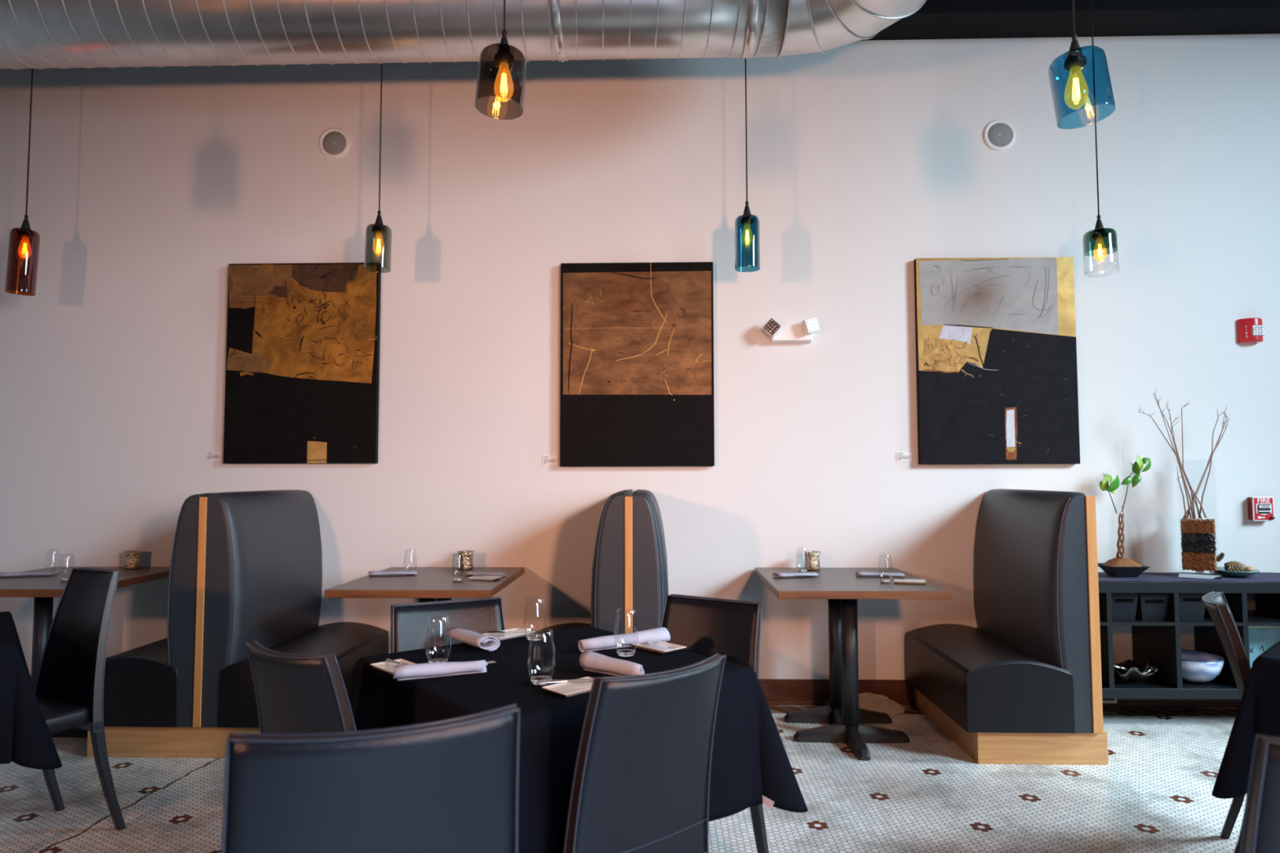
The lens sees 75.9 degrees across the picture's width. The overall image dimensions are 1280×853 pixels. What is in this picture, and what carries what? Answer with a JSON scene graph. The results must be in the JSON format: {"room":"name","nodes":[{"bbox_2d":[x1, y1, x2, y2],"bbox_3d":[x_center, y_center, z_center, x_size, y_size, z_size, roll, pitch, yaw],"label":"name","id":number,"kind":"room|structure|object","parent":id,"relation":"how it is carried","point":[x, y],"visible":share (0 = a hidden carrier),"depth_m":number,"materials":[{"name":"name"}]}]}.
{"room":"restaurant","nodes":[
{"label":"restaurant","id":0,"kind":"room"},
{"bbox_2d":[0,705,1246,852],"bbox_3d":[-0.067,1.379,1.031,10.200,0.100,7.000,0,-3,2],"label":"floor","id":1,"kind":"structure","parent":0,"point":[926,793],"depth_m":3.17,"materials":[{"name":"tile"}]},
{"bbox_2d":[34,567,125,831],"bbox_3d":[-2.137,0.979,2.834,0.403,0.914,0.561,-2,-4,27],"label":"dining chair","id":2,"kind":"object","parent":1,"relation":"on","point":[68,690],"visible":0.95,"depth_m":2.98,"materials":[{"name":"black leather"}]},
{"bbox_2d":[0,566,169,737],"bbox_3d":[-2.931,1.139,4.151,0.765,0.749,0.910,0,-3,2],"label":"pedestal table","id":3,"kind":"object","parent":1,"relation":"on","point":[43,588],"visible":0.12,"depth_m":4.00,"materials":[{"name":"brown wood"}]},
{"bbox_2d":[0,571,55,576],"bbox_3d":[-3.135,0.754,4.197,0.243,0.019,0.073,1,-3,-16],"label":"rolled napkin","id":4,"kind":"object","parent":3,"relation":"on","point":[41,573],"visible":1,"depth_m":4.18,"materials":[{"name":"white fabric"}]},
{"bbox_2d":[123,550,142,568],"bbox_3d":[-2.805,0.736,4.531,0.092,0.096,0.092,0,-3,2],"label":"candle cup","id":5,"kind":"object","parent":3,"relation":"on","point":[131,557],"visible":1,"depth_m":4.50,"materials":[{"name":"brown glass"}]},
{"bbox_2d":[86,489,389,758],"bbox_3d":[-1.966,0.920,4.143,1.114,1.183,0.924,0,-3,2],"label":"bench","id":6,"kind":"object","parent":1,"relation":"on","point":[245,566],"visible":0.84,"depth_m":3.70,"materials":[{"name":"black leather"}]},
{"bbox_2d":[103,637,177,727],"bbox_3d":[-2.290,1.216,4.133,0.465,0.308,0.918,0,-3,2],"label":"seat cushion","id":7,"kind":"object","parent":6,"relation":"on","point":[140,684],"depth_m":3.67,"materials":[{"name":"black leather"}]},
{"bbox_2d":[217,622,389,728],"bbox_3d":[-1.641,1.214,4.116,0.465,0.308,0.918,0,-3,2],"label":"seat cushion","id":8,"kind":"object","parent":6,"relation":"on","point":[349,642],"depth_m":3.92,"materials":[{"name":"black leather"}]},
{"bbox_2d":[244,640,356,733],"bbox_3d":[-0.697,0.959,2.088,0.398,0.862,0.561,-2,-4,33],"label":"dining chair","id":9,"kind":"object","parent":1,"relation":"on","point":[295,693],"visible":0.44,"depth_m":1.87,"materials":[{"name":"black leather"}]},
{"bbox_2d":[221,703,519,852],"bbox_3d":[-0.444,0.886,1.343,0.443,0.922,0.561,1,-4,-20],"label":"dining chair","id":10,"kind":"object","parent":1,"relation":"on","point":[451,785],"visible":1,"depth_m":1.13,"materials":[{"name":"black leather"}]},
{"bbox_2d":[324,567,524,602],"bbox_3d":[-1.028,1.132,4.098,0.748,0.749,0.910,0,-3,2],"label":"pedestal table","id":11,"kind":"object","parent":1,"relation":"on","point":[429,584],"visible":0.25,"depth_m":3.87,"materials":[{"name":"brown wood"}]},
{"bbox_2d":[368,570,417,575],"bbox_3d":[-1.268,0.752,4.211,0.246,0.019,0.072,0,-3,-8],"label":"rolled napkin","id":12,"kind":"object","parent":11,"relation":"on","point":[403,572],"visible":1,"depth_m":4.19,"materials":[{"name":"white fabric"}]},
{"bbox_2d":[450,553,465,581],"bbox_3d":[-0.884,0.684,3.980,0.070,0.128,0.070,0,-3,2],"label":"drinking glass","id":13,"kind":"object","parent":11,"relation":"on","point":[456,579],"visible":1,"depth_m":3.96,"materials":[{"name":"white"}]},
{"bbox_2d":[457,550,474,569],"bbox_3d":[-0.951,0.729,4.470,0.092,0.096,0.092,0,-3,2],"label":"candle cup","id":14,"kind":"object","parent":11,"relation":"on","point":[467,556],"visible":0.98,"depth_m":4.44,"materials":[{"name":"brown metal"}]},
{"bbox_2d":[468,575,502,580],"bbox_3d":[-0.760,0.745,4.028,0.144,0.011,0.091,-1,-3,17],"label":"plate","id":15,"kind":"object","parent":11,"relation":"on","point":[477,578],"visible":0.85,"depth_m":4.01,"materials":[{"name":"white ceramic"}]},
{"bbox_2d":[465,571,506,576],"bbox_3d":[-0.783,0.749,4.178,0.216,0.019,0.073,-1,-3,13],"label":"rolled napkin","id":16,"kind":"object","parent":11,"relation":"on","point":[470,573],"visible":0.99,"depth_m":4.15,"materials":[{"name":"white fabric"}]},
{"bbox_2d":[390,596,505,653],"bbox_3d":[-0.507,0.977,2.393,0.398,0.862,0.561,2,-4,-28],"label":"dining chair","id":17,"kind":"object","parent":1,"relation":"on","point":[409,621],"visible":0.23,"depth_m":2.60,"materials":[{"name":"black leather"}]},
{"bbox_2d":[534,488,668,634],"bbox_3d":[-0.037,0.913,4.090,1.114,1.183,0.924,0,-3,2],"label":"bench","id":18,"kind":"object","parent":1,"relation":"on","point":[629,567],"visible":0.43,"depth_m":3.65,"materials":[{"name":"black leather"}]},
{"bbox_2d":[534,622,591,632],"bbox_3d":[-0.361,1.209,4.080,0.465,0.308,0.918,0,-3,2],"label":"seat cushion","id":19,"kind":"object","parent":18,"relation":"on","point":[566,625],"depth_m":4.45,"materials":[{"name":"black leather"}]},
{"bbox_2d":[551,653,725,852],"bbox_3d":[-0.095,0.947,1.889,0.398,0.862,0.561,3,-4,-39],"label":"dining chair","id":20,"kind":"object","parent":1,"relation":"on","point":[641,782],"visible":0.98,"depth_m":1.71,"materials":[{"name":"black leather"}]},
{"bbox_2d":[660,594,768,852],"bbox_3d":[0.108,0.979,2.447,0.398,0.862,0.561,-2,-4,34],"label":"dining chair","id":21,"kind":"object","parent":1,"relation":"on","point":[708,627],"visible":0.28,"depth_m":2.63,"materials":[{"name":"black leather"}]},
{"bbox_2d":[755,567,952,760],"bbox_3d":[1.005,1.125,4.043,0.764,0.749,0.910,0,-3,2],"label":"pedestal table","id":22,"kind":"object","parent":1,"relation":"on","point":[841,586],"visible":0.98,"depth_m":3.89,"materials":[{"name":"brown wood"}]},
{"bbox_2d":[772,572,818,577],"bbox_3d":[0.782,0.742,4.115,0.221,0.019,0.073,0,-3,-9],"label":"rolled napkin","id":23,"kind":"object","parent":22,"relation":"on","point":[802,574],"visible":1,"depth_m":4.09,"materials":[{"name":"white fabric"}]},
{"bbox_2d":[803,551,820,570],"bbox_3d":[0.925,0.722,4.409,0.092,0.096,0.092,0,-3,2],"label":"candle cup","id":24,"kind":"object","parent":22,"relation":"on","point":[813,562],"visible":0.98,"depth_m":4.38,"materials":[{"name":"brown metal"}]},
{"bbox_2d":[855,571,905,576],"bbox_3d":[1.206,0.742,4.123,0.236,0.019,0.073,-1,-3,12],"label":"rolled napkin","id":25,"kind":"object","parent":22,"relation":"on","point":[857,573],"visible":1,"depth_m":4.10,"materials":[{"name":"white fabric"}]},
{"bbox_2d":[877,554,893,582],"bbox_3d":[1.165,0.675,3.899,0.070,0.128,0.070,0,-3,2],"label":"drinking glass","id":26,"kind":"object","parent":22,"relation":"on","point":[883,580],"visible":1,"depth_m":3.88,"materials":[{"name":"clear glass"}]},
{"bbox_2d":[893,578,926,584],"bbox_3d":[1.274,0.732,3.873,0.144,0.011,0.091,-1,-3,17],"label":"plate","id":27,"kind":"object","parent":22,"relation":"on","point":[905,580],"visible":0.99,"depth_m":3.85,"materials":[{"name":"white ceramic"}]},
{"bbox_2d":[858,692,906,715],"bbox_3d":[1.215,1.469,4.373,0.418,0.097,0.174,0,-3,2],"label":"crumpled bag","id":28,"kind":"object","parent":1,"relation":"on","point":[878,703],"visible":0.7,"depth_m":4.34,"materials":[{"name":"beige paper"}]},
{"bbox_2d":[904,488,1108,764],"bbox_3d":[1.741,0.907,4.041,0.611,1.183,0.924,0,-3,2],"label":"bench","id":29,"kind":"object","parent":1,"relation":"on","point":[1024,686],"visible":1,"depth_m":3.61,"materials":[{"name":"black leather"}]},
{"bbox_2d":[904,623,1075,733],"bbox_3d":[1.668,1.202,4.025,0.465,0.308,0.918,0,-3,2],"label":"seat cushion","id":30,"kind":"object","parent":29,"relation":"on","point":[987,679],"depth_m":3.58,"materials":[{"name":"black leather"}]},
{"bbox_2d":[1097,581,1279,699],"bbox_3d":[3.093,1.148,4.262,1.957,0.722,0.385,0,-3,2],"label":"open shelf","id":31,"kind":"object","parent":1,"relation":"on","point":[1158,642],"visible":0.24,"depth_m":4.11,"materials":[{"name":"black laminate"}]},
{"bbox_2d":[1111,592,1138,620],"bbox_3d":[2.446,0.919,4.285,0.144,0.140,0.310,0,-3,2],"label":"storage bin","id":32,"kind":"object","parent":31,"relation":"on","point":[1124,605],"visible":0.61,"depth_m":4.14,"materials":[{"name":"black plastic"}]},
{"bbox_2d":[1113,659,1157,682],"bbox_3d":[2.506,1.255,4.229,0.312,0.108,0.243,0,-3,2],"label":"dish","id":33,"kind":"object","parent":31,"relation":"on","point":[1129,670],"visible":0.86,"depth_m":4.16,"materials":[{"name":"black"}]},
{"bbox_2d":[1135,593,1168,621],"bbox_3d":[2.597,0.921,4.281,0.144,0.135,0.310,0,-3,2],"label":"storage bin","id":34,"kind":"object","parent":31,"relation":"on","point":[1150,606],"visible":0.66,"depth_m":4.13,"materials":[{"name":"black plastic"}]},
{"bbox_2d":[1097,572,1279,582],"bbox_3d":[3.091,0.785,4.283,1.900,0.004,0.365,0,-3,2],"label":"table runner","id":35,"kind":"object","parent":31,"relation":"on","point":[1102,576],"visible":0.58,"depth_m":4.23,"materials":[{"name":"blue"}]},
{"bbox_2d":[1097,454,1151,577],"bbox_3d":[2.565,0.467,4.318,0.299,0.638,0.170,0,-3,2],"label":"potted plant","id":36,"kind":"object","parent":35,"relation":"on","point":[1119,566],"visible":1,"depth_m":4.30,"materials":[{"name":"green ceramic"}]},
{"bbox_2d":[1175,459,1222,579],"bbox_3d":[2.928,0.480,4.308,0.186,0.609,0.186,-2,-4,34],"label":"vase","id":37,"kind":"object","parent":35,"relation":"on","point":[1198,554],"visible":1,"depth_m":4.25,"materials":[{"name":"clear glass"}]},
{"bbox_2d":[1138,404,1201,518],"bbox_3d":[2.816,0.185,4.351,0.322,0.607,0.033,0,-3,0],"label":"dry twig","id":38,"kind":"object","parent":37,"relation":"in","point":[1199,513],"visible":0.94,"depth_m":4.35,"materials":[{"name":"brown wood"}]},
{"bbox_2d":[1154,393,1191,518],"bbox_3d":[2.795,0.153,4.307,0.165,0.658,0.022,0,-3,2],"label":"dry twig","id":39,"kind":"object","parent":37,"relation":"on","point":[1187,497],"visible":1,"depth_m":4.30,"materials":[{"name":"brown wood"}]},
{"bbox_2d":[1153,389,1193,518],"bbox_3d":[2.826,0.141,4.346,0.193,0.691,0.017,0,-3,2],"label":"dry twig","id":40,"kind":"object","parent":37,"relation":"in","point":[1190,501],"visible":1,"depth_m":4.33,"materials":[{"name":"brown wood"}]},
{"bbox_2d":[1176,468,1186,517],"bbox_3d":[2.824,0.343,4.281,0.052,0.265,0.029,-1,-3,8],"label":"dry twig","id":41,"kind":"object","parent":37,"relation":"in","point":[1184,508],"visible":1,"depth_m":4.28,"materials":[{"name":"brown wood"}]},
{"bbox_2d":[1170,414,1195,518],"bbox_3d":[2.858,0.210,4.312,0.106,0.546,0.022,0,-3,2],"label":"dry twig","id":42,"kind":"object","parent":37,"relation":"in","point":[1171,425],"visible":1,"depth_m":4.32,"materials":[{"name":"brown wood"}]},
{"bbox_2d":[1166,399,1199,518],"bbox_3d":[2.890,0.172,4.362,0.173,0.636,0.024,1,-3,-11],"label":"dry twig","id":43,"kind":"object","parent":37,"relation":"in","point":[1167,399],"visible":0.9,"depth_m":4.35,"materials":[{"name":"brown wood"}]},
{"bbox_2d":[1181,401,1206,517],"bbox_3d":[2.897,0.171,4.295,0.102,0.612,0.016,-1,-3,15],"label":"dry twig","id":44,"kind":"object","parent":37,"relation":"on","point":[1197,498],"visible":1,"depth_m":4.30,"materials":[{"name":"brown wood"}]},
{"bbox_2d":[1182,411,1225,519],"bbox_3d":[2.961,0.202,4.309,0.247,0.562,0.015,0,-3,0],"label":"dry twig","id":45,"kind":"object","parent":37,"relation":"in","point":[1190,505],"visible":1,"depth_m":4.31,"materials":[{"name":"brown wood"}]},
{"bbox_2d":[1186,409,1225,518],"bbox_3d":[2.980,0.195,4.321,0.218,0.580,0.013,0,-3,4],"label":"dry twig","id":46,"kind":"object","parent":37,"relation":"in","point":[1188,514],"visible":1,"depth_m":4.33,"materials":[{"name":"brown wood"}]},
{"bbox_2d":[1184,415,1229,518],"bbox_3d":[3.002,0.215,4.337,0.256,0.545,0.026,0,-3,4],"label":"dry twig","id":47,"kind":"object","parent":37,"relation":"in","point":[1226,415],"visible":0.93,"depth_m":4.34,"materials":[{"name":"brown wood"}]},
{"bbox_2d":[1198,408,1227,517],"bbox_3d":[3.043,0.187,4.350,0.159,0.593,0.021,-1,-3,9],"label":"dry twig","id":48,"kind":"object","parent":37,"relation":"in","point":[1200,511],"visible":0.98,"depth_m":4.35,"materials":[{"name":"brown wood"}]},
{"bbox_2d":[1216,567,1260,577],"bbox_3d":[3.112,0.765,4.296,0.224,0.033,0.224,0,-3,2],"label":"glass plate","id":49,"kind":"object","parent":35,"relation":"on","point":[1238,574],"visible":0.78,"depth_m":4.22,"materials":[{"name":"teal"}]},
{"bbox_2d":[1224,562,1245,571],"bbox_3d":[3.100,0.737,4.273,0.102,0.058,0.058,0,-3,-4],"label":"pine cone","id":50,"kind":"object","parent":49,"relation":"on","point":[1234,566],"visible":0.94,"depth_m":4.26,"materials":[{"name":"brown plant"}]},
{"bbox_2d":[1178,593,1206,621],"bbox_3d":[2.786,0.915,4.276,0.144,0.145,0.310,0,-3,2],"label":"storage bin","id":51,"kind":"object","parent":31,"relation":"on","point":[1192,607],"visible":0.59,"depth_m":4.13,"materials":[{"name":"black plastic"}]},
{"bbox_2d":[1181,649,1224,683],"bbox_3d":[2.849,1.245,4.231,0.279,0.132,0.279,0,-3,2],"label":"bowl","id":52,"kind":"object","parent":31,"relation":"on","point":[1197,667],"visible":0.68,"depth_m":4.14,"materials":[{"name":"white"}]},
{"bbox_2d":[1248,626,1279,668],"bbox_3d":[3.189,1.170,4.245,0.285,0.283,0.048,0,-3,2],"label":"box","id":53,"kind":"object","parent":31,"relation":"on","point":[1261,638],"visible":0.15,"depth_m":4.25,"materials":[{"name":"blue"}]},
{"bbox_2d":[1201,591,1250,852],"bbox_3d":[2.131,0.989,2.590,0.561,0.850,0.398,-2,-4,34],"label":"dining chair","id":54,"kind":"object","parent":1,"relation":"on","point":[1216,604],"visible":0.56,"depth_m":2.62,"materials":[{"name":"black leather"}]},
{"bbox_2d":[1239,733,1279,852],"bbox_3d":[1.081,0.883,1.264,0.443,0.912,0.561,-1,-3,12],"label":"dining chair","id":55,"kind":"object","parent":1,"relation":"on","point":[1260,831],"visible":1,"depth_m":1.11,"materials":[{"name":"black leather"}]},
{"bbox_3d":[-0.246,1.024,2.229,0.776,0.747,0.776,3,-4,-38],"label":"dining table","id":56,"kind":"object","parent":1,"relation":"on","visible":0},
{"bbox_2d":[346,626,808,852],"bbox_3d":[-0.238,0.835,2.248,1.035,0.377,1.036,3,-4,-38],"label":"tablecloth","id":57,"kind":"object","parent":56,"relation":"on","point":[751,766],"visible":0.36,"depth_m":2.10,"materials":[{"name":"black fabric"}]},
{"bbox_2d":[370,658,416,675],"bbox_3d":[-0.634,0.634,2.154,0.091,0.011,0.144,3,-5,-43],"label":"plate","id":58,"kind":"object","parent":57,"relation":"on","point":[388,667],"visible":0.51,"depth_m":2.18,"materials":[{"name":"white ceramic"}]},
{"bbox_2d":[385,658,408,665],"bbox_3d":[-0.623,0.625,2.161,0.153,0.005,0.015,-3,-4,40],"label":"butter knife","id":59,"kind":"object","parent":58,"relation":"on","point":[387,660],"visible":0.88,"depth_m":2.18,"materials":[{"name":"silver metal"}]},
{"bbox_2d":[424,614,451,662],"bbox_3d":[-0.546,0.579,2.221,0.070,0.128,0.070,0,-3,2],"label":"drinking glass","id":60,"kind":"object","parent":57,"relation":"on","point":[439,659],"visible":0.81,"depth_m":2.22,"materials":[{"name":"white"}]},
{"bbox_2d":[393,660,488,680],"bbox_3d":[-0.505,0.616,2.083,0.235,0.037,0.046,1,-4,-23],"label":"rolled napkin","id":61,"kind":"object","parent":57,"relation":"on","point":[418,671],"visible":1,"depth_m":2.07,"materials":[{"name":"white fabric"}]},
{"bbox_2d":[444,627,500,651],"bbox_3d":[-0.508,0.637,2.471,0.065,0.039,0.239,3,-4,-40],"label":"rolled napkin","id":62,"kind":"object","parent":57,"relation":"on","point":[483,642],"visible":1,"depth_m":2.42,"materials":[{"name":"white fabric"}]},
{"bbox_2d":[482,627,534,640],"bbox_3d":[-0.417,0.660,2.601,0.091,0.011,0.144,-3,-5,44],"label":"plate","id":63,"kind":"object","parent":57,"relation":"on","point":[500,636],"visible":0.8,"depth_m":2.60,"materials":[{"name":"white ceramic"}]},
{"bbox_2d":[487,631,526,633],"bbox_3d":[-0.419,0.650,2.597,0.125,0.005,0.014,0,-3,-5],"label":"butter knife","id":64,"kind":"object","parent":63,"relation":"on","point":[488,632],"visible":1,"depth_m":2.59,"materials":[{"name":"silver metal"}]},
{"bbox_2d":[523,596,546,641],"bbox_3d":[-0.326,0.598,2.546,0.070,0.128,0.070,0,-3,2],"label":"drinking glass","id":65,"kind":"object","parent":57,"relation":"on","point":[534,637],"visible":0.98,"depth_m":2.54,"materials":[{"name":"white"}]},
{"bbox_2d":[527,628,555,685],"bbox_3d":[-0.242,0.567,2.016,0.070,0.128,0.070,0,-3,2],"label":"drinking glass","id":66,"kind":"object","parent":57,"relation":"on","point":[534,679],"visible":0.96,"depth_m":2.01,"materials":[{"name":"clear glass"}]},
{"bbox_2d":[542,676,593,697],"bbox_3d":[-0.149,0.622,1.954,0.144,0.011,0.091,3,-5,-43],"label":"plate","id":67,"kind":"object","parent":57,"relation":"on","point":[566,689],"visible":0.73,"depth_m":1.95,"materials":[{"name":"white ceramic"}]},
{"bbox_2d":[536,678,593,684],"bbox_3d":[-0.169,0.615,1.987,0.165,0.005,0.015,1,-3,-12],"label":"butter knife","id":68,"kind":"object","parent":67,"relation":"on","point":[584,679],"visible":0.91,"depth_m":1.98,"materials":[{"name":"white metal"}]},
{"bbox_2d":[579,650,644,675],"bbox_3d":[-0.069,0.609,2.095,0.192,0.050,0.059,-2,-4,35],"label":"rolled napkin","id":69,"kind":"object","parent":57,"relation":"on","point":[591,661],"visible":0.89,"depth_m":2.09,"materials":[{"name":"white fabric"}]},
{"bbox_2d":[577,626,670,652],"bbox_3d":[-0.045,0.631,2.432,0.292,0.046,0.058,2,-4,-27],"label":"rolled napkin","id":70,"kind":"object","parent":57,"relation":"on","point":[659,634],"visible":1,"depth_m":2.41,"materials":[{"name":"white fabric"}]},
{"bbox_2d":[613,608,638,657],"bbox_3d":[-0.040,0.584,2.322,0.070,0.128,0.070,0,-3,2],"label":"drinking glass","id":71,"kind":"object","parent":57,"relation":"on","point":[624,652],"visible":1,"depth_m":2.31,"materials":[{"name":"clear glass"}]},
{"bbox_2d":[631,641,686,653],"bbox_3d":[0.054,0.648,2.408,0.091,0.011,0.144,3,-5,-43],"label":"plate","id":72,"kind":"object","parent":57,"relation":"on","point":[673,647],"visible":0.76,"depth_m":2.40,"materials":[{"name":"white ceramic"}]},
{"bbox_2d":[645,640,670,648],"bbox_3d":[0.049,0.638,2.405,0.014,0.005,0.136,2,-4,-34],"label":"butter knife","id":73,"kind":"object","parent":72,"relation":"on","point":[646,642],"visible":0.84,"depth_m":2.40,"materials":[{"name":"silver metal"}]},
{"bbox_3d":[2.276,1.021,2.260,0.776,0.747,0.776,3,-5,-43],"label":"dining table","id":74,"kind":"object","parent":1,"relation":"on","visible":0},
{"bbox_2d":[1211,640,1279,799],"bbox_3d":[2.267,0.831,2.261,1.028,0.377,1.034,3,-5,-43],"label":"tablecloth","id":75,"kind":"object","parent":74,"relation":"on","point":[1258,712],"visible":0.84,"depth_m":2.26,"materials":[{"name":"black fabric"}]},
{"bbox_3d":[-2.458,1.047,2.549,0.776,0.747,0.776,3,-4,-38],"label":"dining table","id":76,"kind":"object","parent":1,"relation":"on","visible":0},
{"bbox_2d":[0,611,62,769],"bbox_3d":[-2.455,0.857,2.563,1.037,0.377,1.030,3,-4,-38],"label":"tablecloth","id":77,"kind":"object","parent":76,"relation":"on","point":[26,740],"visible":1,"depth_m":2.48,"materials":[{"name":"black fabric"}]},
{"bbox_2d":[0,33,1279,679],"bbox_3d":[0.027,-0.612,4.711,10.200,4.300,0.120,0,-3,2],"label":"wall","id":78,"kind":"structure","parent":0,"point":[867,159],"depth_m":4.66,"materials":[{"name":"white paint"}]},
{"bbox_2d":[206,451,221,460],"bbox_3d":[-2.428,0.167,4.672,0.084,0.052,0.003,0,-3,2],"label":"card","id":79,"kind":"object","parent":78,"relation":"attached to","point":[211,455],"visible":1,"depth_m":4.67,"materials":[{"name":"white paper"}]},
{"bbox_2d":[222,262,381,463],"bbox_3d":[-1.919,-0.362,4.664,0.868,1.142,0.042,0,-3,2],"label":"painting","id":80,"kind":"object","parent":78,"relation":"attached to","point":[302,370],"visible":1,"depth_m":4.65,"materials":[{"name":"black paint"}]},
{"bbox_2d":[319,127,350,159],"bbox_3d":[-1.773,-1.645,4.754,0.186,0.186,0.012,0,-3,2],"label":"wall speaker","id":81,"kind":"object","parent":78,"relation":"attached to","point":[334,142],"visible":1,"depth_m":4.75,"materials":[{"name":"white plastic"}]},
{"bbox_2d":[322,131,346,154],"bbox_3d":[-1.773,-1.645,4.756,0.138,0.138,0.007,0,-3,2],"label":"grille","id":82,"kind":"object","parent":81,"relation":"attached to","point":[333,142],"depth_m":4.75,"materials":[{"name":"grey"}]},
{"bbox_2d":[542,455,557,464],"bbox_3d":[-0.507,0.188,4.618,0.084,0.052,0.003,0,-3,2],"label":"card","id":83,"kind":"object","parent":78,"relation":"attached to","point":[547,460],"visible":1,"depth_m":4.62,"materials":[{"name":"white paper"}]},
{"bbox_2d":[30,675,1240,707],"bbox_3d":[0.029,1.462,4.522,10.200,0.138,0.018,0,-3,2],"label":"baseboard","id":84,"kind":"structure","parent":78,"relation":"attached to","point":[776,691],"depth_m":4.49,"materials":[{"name":"brown wood"}]},
{"bbox_2d":[560,262,714,466],"bbox_3d":[-0.017,-0.351,4.612,0.861,1.148,0.040,0,-3,2],"label":"painting","id":85,"kind":"object","parent":78,"relation":"attached to","point":[637,375],"visible":1,"depth_m":4.59,"materials":[{"name":"black paint"}]},
{"bbox_2d":[763,317,819,343],"bbox_3d":[0.838,-0.537,4.566,0.311,0.130,0.116,0,-3,2],"label":"emergency light","id":86,"kind":"object","parent":78,"relation":"attached to","point":[787,333],"visible":1,"depth_m":4.57,"materials":[{"name":"white plastic"}]},
{"bbox_2d":[896,451,911,461],"bbox_3d":[1.470,0.167,4.565,0.084,0.052,0.003,0,-3,2],"label":"card","id":87,"kind":"object","parent":78,"relation":"attached to","point":[900,456],"visible":1,"depth_m":4.56,"materials":[{"name":"white paper"}]},
{"bbox_2d":[914,257,1079,464],"bbox_3d":[1.978,-0.367,4.557,0.868,1.150,0.042,0,-3,2],"label":"painting","id":88,"kind":"object","parent":78,"relation":"attached to","point":[997,370],"visible":1,"depth_m":4.54,"materials":[{"name":"black paint"}]},
{"bbox_2d":[982,119,1016,151],"bbox_3d":[2.040,-1.655,4.650,0.186,0.186,0.012,0,-3,2],"label":"wall speaker","id":89,"kind":"object","parent":78,"relation":"attached to","point":[998,135],"visible":1,"depth_m":4.65,"materials":[{"name":"white plastic"}]},
{"bbox_2d":[987,123,1012,146],"bbox_3d":[2.040,-1.654,4.651,0.138,0.138,0.007,0,-3,2],"label":"grille","id":90,"kind":"object","parent":89,"relation":"attached to","point":[999,135],"depth_m":4.65,"materials":[{"name":"grey plastic"}]},
{"bbox_2d":[858,0,1279,40],"bbox_3d":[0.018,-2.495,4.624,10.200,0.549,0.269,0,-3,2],"label":"ceiling","id":91,"kind":"structure","parent":78,"relation":"attached to","point":[936,19],"depth_m":4.50,"materials":[{"name":"black"}]},
{"bbox_2d":[1236,317,1265,342],"bbox_3d":[3.376,-0.531,4.524,0.120,0.132,0.059,0,-3,2],"label":"fire alarm strobe","id":92,"kind":"object","parent":78,"relation":"attached to","point":[1251,330],"visible":1,"depth_m":4.51,"materials":[{"name":"red plastic"}]},
{"bbox_2d":[1247,496,1275,520],"bbox_3d":[3.385,0.448,4.467,0.112,0.132,0.061,0,-3,2],"label":"alarm pull station","id":93,"kind":"object","parent":78,"relation":"attached to","point":[1260,508],"visible":1,"depth_m":4.45,"materials":[{"name":"red plastic"}]},
{"bbox_3d":[-0.074,-3.010,1.345,10.200,0.100,7.120,0,-3,2],"label":"ceiling","id":94,"kind":"structure","parent":0,"visible":0},
{"bbox_2d":[4,68,39,295],"bbox_3d":[-3.203,-1.733,4.304,0.139,2.095,0.135,-2,-4,35],"label":"pendant lamp","id":95,"kind":"object","parent":94,"relation":"hanging from","point":[22,265],"visible":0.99,"depth_m":4.21,"materials":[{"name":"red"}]},
{"bbox_2d":[364,63,391,272],"bbox_3d":[-1.344,-1.793,4.256,0.133,1.987,0.130,0,-3,2],"label":"pendant lamp","id":96,"kind":"object","parent":94,"relation":"hanging from","point":[378,240],"visible":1,"depth_m":4.16,"materials":[{"name":"black glass"}]},
{"bbox_2d":[475,0,527,119],"bbox_3d":[-0.482,-1.978,2.884,0.175,1.779,0.173,0,-3,2],"label":"pendant lamp","id":97,"kind":"object","parent":94,"relation":"hanging from","point":[502,66],"visible":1,"depth_m":2.78,"materials":[{"name":"black glass"}]},
{"bbox_2d":[734,57,759,271],"bbox_3d":[0.542,-1.794,4.204,0.126,1.999,0.126,0,-3,2],"label":"pendant lamp","id":98,"kind":"object","parent":94,"relation":"hanging from","point":[747,225],"visible":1,"depth_m":4.11,"materials":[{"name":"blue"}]},
{"bbox_2d":[1048,0,1115,128],"bbox_3d":[1.496,-1.955,2.830,0.197,1.840,0.182,0,-3,2],"label":"pendant lamp","id":99,"kind":"object","parent":94,"relation":"hanging from","point":[1081,86],"visible":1,"depth_m":2.73,"materials":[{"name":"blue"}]},
{"bbox_2d":[1082,0,1119,277],"bbox_3d":[2.304,-1.779,4.155,0.158,2.040,0.156,0,-3,2],"label":"pendant lamp","id":100,"kind":"object","parent":94,"relation":"hanging from","point":[1100,241],"visible":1,"depth_m":4.08,"materials":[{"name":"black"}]},
{"bbox_3d":[-0.169,-1.023,-2.394,10.200,4.300,0.120,0,-3,2],"label":"wall","id":101,"kind":"structure","parent":0,"visible":0},
{"bbox_2d":[0,0,926,69],"bbox_3d":[-1.922,-2.232,1.026,6.476,0.618,6.451,0,-3,2],"label":"air duct","id":102,"kind":"object","parent":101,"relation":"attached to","point":[40,34],"visible":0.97,"depth_m":3.75,"materials":[{"name":"metal"}]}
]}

